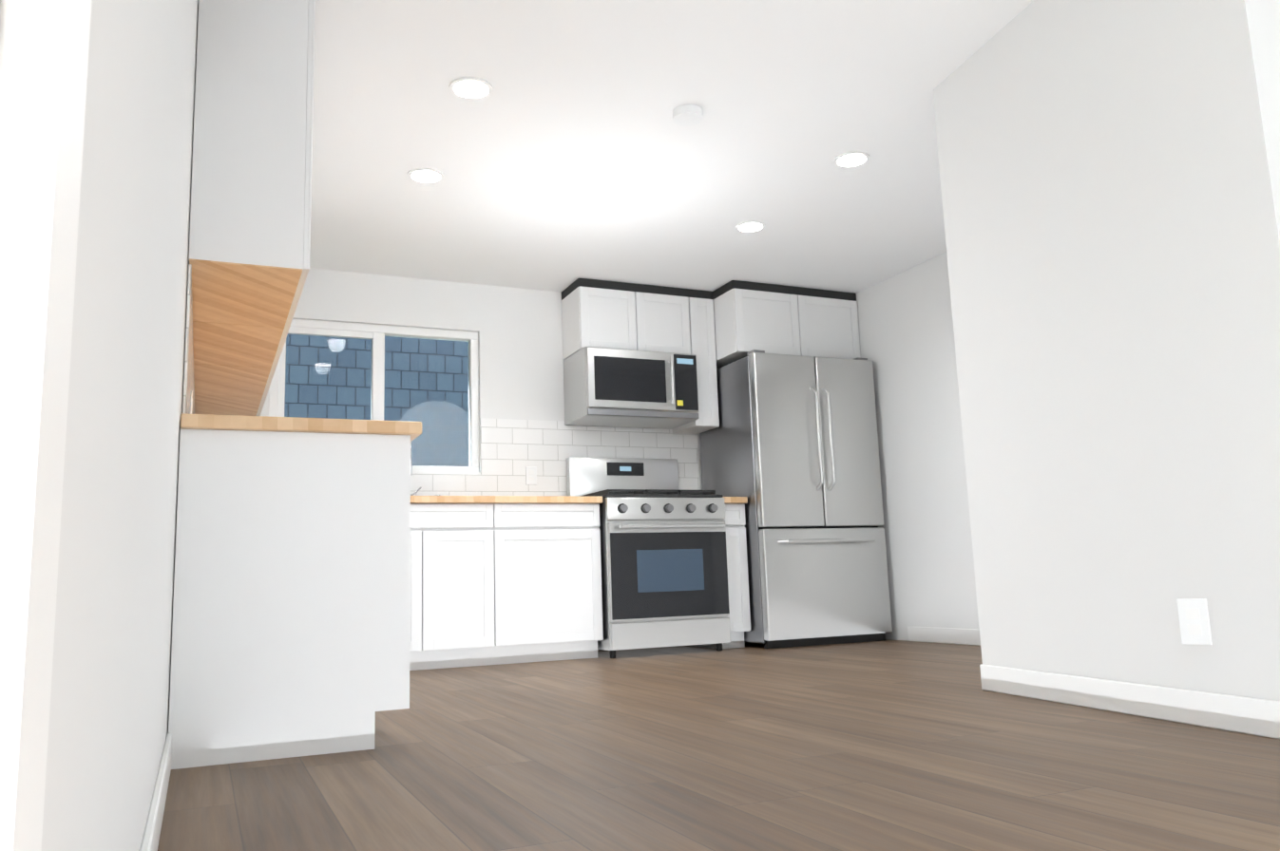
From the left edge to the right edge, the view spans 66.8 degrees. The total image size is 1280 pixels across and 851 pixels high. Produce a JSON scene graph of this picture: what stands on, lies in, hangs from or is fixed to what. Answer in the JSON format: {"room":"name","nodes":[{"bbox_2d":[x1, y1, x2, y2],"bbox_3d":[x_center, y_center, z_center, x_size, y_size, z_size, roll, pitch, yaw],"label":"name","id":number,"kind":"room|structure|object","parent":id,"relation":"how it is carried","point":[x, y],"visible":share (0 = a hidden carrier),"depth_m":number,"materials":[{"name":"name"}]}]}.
{"room":"kitchen","nodes":[
{"label":"kitchen","id":0,"kind":"room"},
{"bbox_2d":[0,0,198,850],"bbox_3d":[0.093,-0.811,-0.482,0.150,2.320,13.130,2,-10,-24],"label":"wall","id":1,"kind":"structure","parent":0,"point":[109,699],"depth_m":0.83,"materials":[{"name":"paint"}]},
{"bbox_2d":[0,0,91,850],"bbox_3d":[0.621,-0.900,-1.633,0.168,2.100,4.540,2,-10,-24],"label":"door frame","id":2,"kind":"structure","parent":1,"relation":"attached to","point":[44,52],"depth_m":0.30,"materials":[{"name":"white"}]},
{"bbox_2d":[139,733,171,850],"bbox_3d":[-0.701,0.639,1.374,0.013,0.090,2.430,2,-10,-24],"label":"baseboard","id":3,"kind":"structure","parent":1,"relation":"attached to","point":[153,827],"depth_m":1.73,"materials":[{"name":"white"}]},
{"bbox_2d":[182,264,194,414],"bbox_3d":[-1.873,-0.021,4.043,0.008,0.477,2.760,2,-10,-24],"label":"tile backsplash","id":4,"kind":"structure","parent":1,"relation":"attached to","point":[189,381],"depth_m":2.90,"materials":[{"name":"white tile"}]},
{"bbox_2d":[190,390,192,414],"bbox_3d":[-1.615,-0.064,3.489,0.007,0.115,0.072,2,-10,-24],"label":"outlet","id":5,"kind":"object","parent":4,"relation":"attached to","point":[191,402],"visible":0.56,"depth_m":3.46,"materials":[{"name":"white plastic"}]},
{"bbox_2d":[194,399,264,416],"bbox_3d":[-2.170,-0.542,5.149,0.336,0.900,0.765,2,-10,-24],"label":"upper cabinet","id":6,"kind":"object","parent":1,"relation":"attached to","point":[216,407],"depth_m":5.09,"materials":[{"name":"white"}]},
{"bbox_2d":[193,368,274,402],"bbox_3d":[-1.893,-0.648,4.539,0.336,0.900,0.823,2,-10,-24],"label":"upper cabinet","id":7,"kind":"object","parent":1,"relation":"attached to","point":[228,387],"depth_m":4.55,"materials":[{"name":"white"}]},
{"bbox_2d":[193,353,279,372],"bbox_3d":[-1.677,-0.730,4.062,0.336,0.900,0.469,2,-10,-24],"label":"upper cabinet","id":8,"kind":"object","parent":1,"relation":"attached to","point":[209,362],"depth_m":4.10,"materials":[{"name":"white"}]},
{"bbox_2d":[192,330,287,357],"bbox_3d":[-1.532,-0.786,3.745,0.336,0.900,0.470,2,-10,-24],"label":"upper cabinet","id":9,"kind":"object","parent":1,"relation":"attached to","point":[204,341],"depth_m":3.77,"materials":[{"name":"white"}]},
{"bbox_2d":[188,0,315,334],"bbox_3d":[-1.328,-0.864,3.294,0.336,0.900,0.764,2,-10,-24],"label":"upper cabinet","id":10,"kind":"object","parent":1,"relation":"attached to","point":[250,230],"depth_m":2.96,"materials":[{"name":"white"}]},
{"bbox_2d":[260,268,702,650],"bbox_3d":[-0.554,0.276,6.253,4.246,2.320,0.150,2,-10,-24],"label":"wall","id":11,"kind":"structure","parent":0,"point":[519,331],"depth_m":6.11,"materials":[{"name":"paint"}]},
{"bbox_2d":[268,318,480,474],"bbox_3d":[-1.577,-0.161,5.836,1.230,0.908,0.100,2,-10,-24],"label":"kitchen window","id":12,"kind":"structure","parent":11,"relation":"in","point":[376,334],"depth_m":5.87,"materials":[{"name":"white"}]},
{"bbox_2d":[410,418,699,496],"bbox_3d":[-1.030,0.220,5.955,3.125,0.540,0.008,2,-10,-24],"label":"tile backsplash","id":13,"kind":"structure","parent":11,"relation":"attached to","point":[511,449],"depth_m":6.15,"materials":[{"name":"white tile"}]},
{"bbox_2d":[525,466,536,485],"bbox_3d":[-0.682,0.315,6.088,0.072,0.115,0.006,2,-10,-24],"label":"outlet","id":14,"kind":"object","parent":13,"relation":"attached to","point":[530,475],"visible":1,"depth_m":6.08,"materials":[{"name":"white plastic"}]},
{"bbox_2d":[561,278,860,434],"bbox_3d":[0.497,-0.440,6.434,1.922,0.918,0.600,2,-10,-24],"label":"upper cabinet","id":15,"kind":"object","parent":11,"relation":"attached to","point":[730,322],"visible":0.9,"depth_m":6.32,"materials":[{"name":"white wood"}]},
{"bbox_2d":[563,346,698,429],"bbox_3d":[-0.049,-0.236,6.224,0.766,0.428,0.468,2,-10,-24],"label":"microwave","id":16,"kind":"object","parent":15,"relation":"attached to","point":[613,388],"visible":1,"depth_m":6.07,"materials":[{"name":"silver metal"}]},
{"bbox_2d":[309,0,1033,293],"bbox_3d":[2.678,-1.913,0.800,5.840,0.080,13.280,2,-10,-24],"label":"ceiling","id":17,"kind":"structure","parent":0,"point":[566,153],"depth_m":4.19,"materials":[{"name":"paint"}]},
{"bbox_2d":[407,168,443,183],"bbox_3d":[-0.993,-1.157,4.495,0.166,0.008,0.166,2,-10,-24],"label":"recessed light","id":18,"kind":"object","parent":17,"relation":"in","point":[425,175],"visible":1,"depth_m":4.48,"materials":[{"name":"white"}]},
{"bbox_2d":[449,76,493,99],"bbox_3d":[-0.648,-1.292,3.719,0.166,0.008,0.166,2,-10,-24],"label":"recessed light","id":19,"kind":"object","parent":17,"relation":"in","point":[470,88],"visible":1,"depth_m":3.71,"materials":[{"name":"white"}]},
{"bbox_2d":[672,104,702,126],"bbox_3d":[0.195,-1.268,3.964,0.120,0.034,0.120,2,-10,-24],"label":"smoke detector","id":20,"kind":"object","parent":17,"relation":"attached to","point":[686,115],"visible":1,"depth_m":3.94,"materials":[{"name":"white plastic"}]},
{"bbox_2d":[735,220,765,232],"bbox_3d":[0.604,-1.085,5.297,0.166,0.008,0.166,2,-10,-24],"label":"recessed light","id":21,"kind":"object","parent":17,"relation":"in","point":[751,226],"visible":0.96,"depth_m":5.28,"materials":[{"name":"white"}]},
{"bbox_2d":[833,151,869,168],"bbox_3d":[0.977,-1.228,4.479,0.166,0.008,0.166,2,-10,-24],"label":"recessed light","id":22,"kind":"object","parent":17,"relation":"in","point":[852,159],"visible":1,"depth_m":4.47,"materials":[{"name":"white"}]},
{"bbox_2d":[157,639,1279,850],"bbox_3d":[2.759,0.447,0.427,5.840,0.060,13.280,2,-10,-24],"label":"floor","id":23,"kind":"structure","parent":0,"point":[893,746],"depth_m":2.20,"materials":[{"name":"wood"}]},
{"bbox_2d":[168,428,410,769],"bbox_3d":[-1.042,0.492,2.883,0.610,0.876,0.518,2,-10,-24],"label":"base cabinet","id":24,"kind":"object","parent":23,"relation":"on","point":[291,624],"visible":1,"depth_m":2.62,"materials":[{"name":"white wood"}]},
{"bbox_2d":[180,413,421,441],"bbox_3d":[-1.540,0.231,4.056,0.644,0.037,3.002,2,-10,-24],"label":"countertop","id":25,"kind":"structure","parent":24,"relation":"on","point":[413,429],"depth_m":2.70,"materials":[{"name":"beige wood"}]},
{"bbox_2d":[409,503,508,670],"bbox_3d":[-1.247,0.897,5.404,0.840,0.876,0.610,2,-10,-24],"label":"base cabinet","id":26,"kind":"object","parent":23,"relation":"on","point":[499,583],"depth_m":5.21,"materials":[{"name":"white wood"}]},
{"bbox_2d":[410,496,602,503],"bbox_3d":[-1.028,0.452,5.564,1.502,0.037,0.640,2,-10,-24],"label":"countertop","id":27,"kind":"structure","parent":26,"relation":"on","point":[413,499],"depth_m":5.35,"materials":[{"name":"beige wood"}]},
{"bbox_2d":[410,441,440,496],"bbox_3d":[-1.293,0.228,5.489,0.650,0.397,0.512,2,-10,-24],"label":"sink faucet","id":28,"kind":"object","parent":27,"relation":"on","point":[416,491],"visible":0.06,"depth_m":5.55,"materials":[{"name":"silver metal"}]},
{"bbox_2d":[508,503,603,664],"bbox_3d":[-0.655,0.919,5.669,0.690,0.876,0.610,2,-10,-24],"label":"base cabinet","id":29,"kind":"object","parent":23,"relation":"on","point":[555,599],"depth_m":5.43,"materials":[{"name":"white wood"}]},
{"bbox_2d":[566,457,730,658],"bbox_3d":[0.048,0.764,5.927,0.766,1.215,0.750,2,-10,-24],"label":"range","id":30,"kind":"object","parent":23,"relation":"on","point":[664,568],"visible":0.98,"depth_m":5.65,"materials":[{"name":"silver metal"}]},
{"bbox_2d":[689,503,750,649],"bbox_3d":[0.460,0.959,6.168,0.179,0.876,0.610,2,-10,-24],"label":"base cabinet","id":31,"kind":"object","parent":23,"relation":"on","point":[739,616],"visible":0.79,"depth_m":5.92,"materials":[{"name":"white wood"}]},
{"bbox_2d":[722,496,747,503],"bbox_3d":[0.451,0.505,6.227,0.182,0.037,0.640,2,-10,-24],"label":"countertop","id":32,"kind":"structure","parent":31,"relation":"on","point":[727,500],"depth_m":5.94,"materials":[{"name":"beige wood"}]},
{"bbox_2d":[699,349,892,649],"bbox_3d":[1.003,0.491,6.347,0.906,1.820,0.825,2,-10,-24],"label":"fridge","id":33,"kind":"object","parent":23,"relation":"on","point":[789,448],"visible":0.98,"depth_m":6.03,"materials":[{"name":"silver metal"}]},
{"bbox_2d":[856,251,979,641],"bbox_3d":[1.933,0.107,5.727,0.150,2.320,3.180,2,-10,-24],"label":"wall","id":34,"kind":"structure","parent":0,"point":[906,334],"depth_m":5.99,"materials":[{"name":"paint"}]},
{"bbox_2d":[907,626,980,646],"bbox_3d":[2.108,1.125,5.057,0.013,0.090,2.150,2,-10,-24],"label":"baseboard","id":35,"kind":"structure","parent":34,"relation":"attached to","point":[948,636],"depth_m":5.72,"materials":[{"name":"white wood"}]},
{"bbox_2d":[932,0,1279,701],"bbox_3d":[2.768,-0.251,3.644,3.240,2.320,1.360,2,-10,-24],"label":"wall","id":36,"kind":"structure","parent":0,"point":[1109,173],"depth_m":2.87,"materials":[{"name":"paint"}]},
{"bbox_2d":[979,664,1279,739],"bbox_3d":[1.414,0.801,2.858,0.224,0.090,1.342,2,-10,-24],"label":"baseboard","id":37,"kind":"structure","parent":36,"relation":"attached to","point":[1236,714],"depth_m":2.76,"materials":[{"name":"white"}]},
{"bbox_2d":[1176,598,1212,645],"bbox_3d":[1.405,0.498,2.460,0.006,0.115,0.072,5,-12,-39],"label":"outlet","id":38,"kind":"object","parent":36,"relation":"attached to","point":[1194,620],"visible":1,"depth_m":2.46,"materials":[{"name":"white plastic"}]},
{"label":"outside","id":39,"kind":"structure","parent":0,"visible":0},
{"bbox_3d":[1.141,0.790,1.857,21.000,0.059,24.980,2,-10,-24],"label":"ground","id":40,"kind":"structure","parent":39,"visible":0},
{"bbox_2d":[284,333,468,466],"bbox_3d":[-2.458,-0.586,8.779,12.000,5.060,0.260,2,-10,-24],"label":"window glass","id":41,"kind":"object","parent":40,"relation":"on","point":[350,382],"depth_m":8.78,"materials":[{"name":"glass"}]}
]}

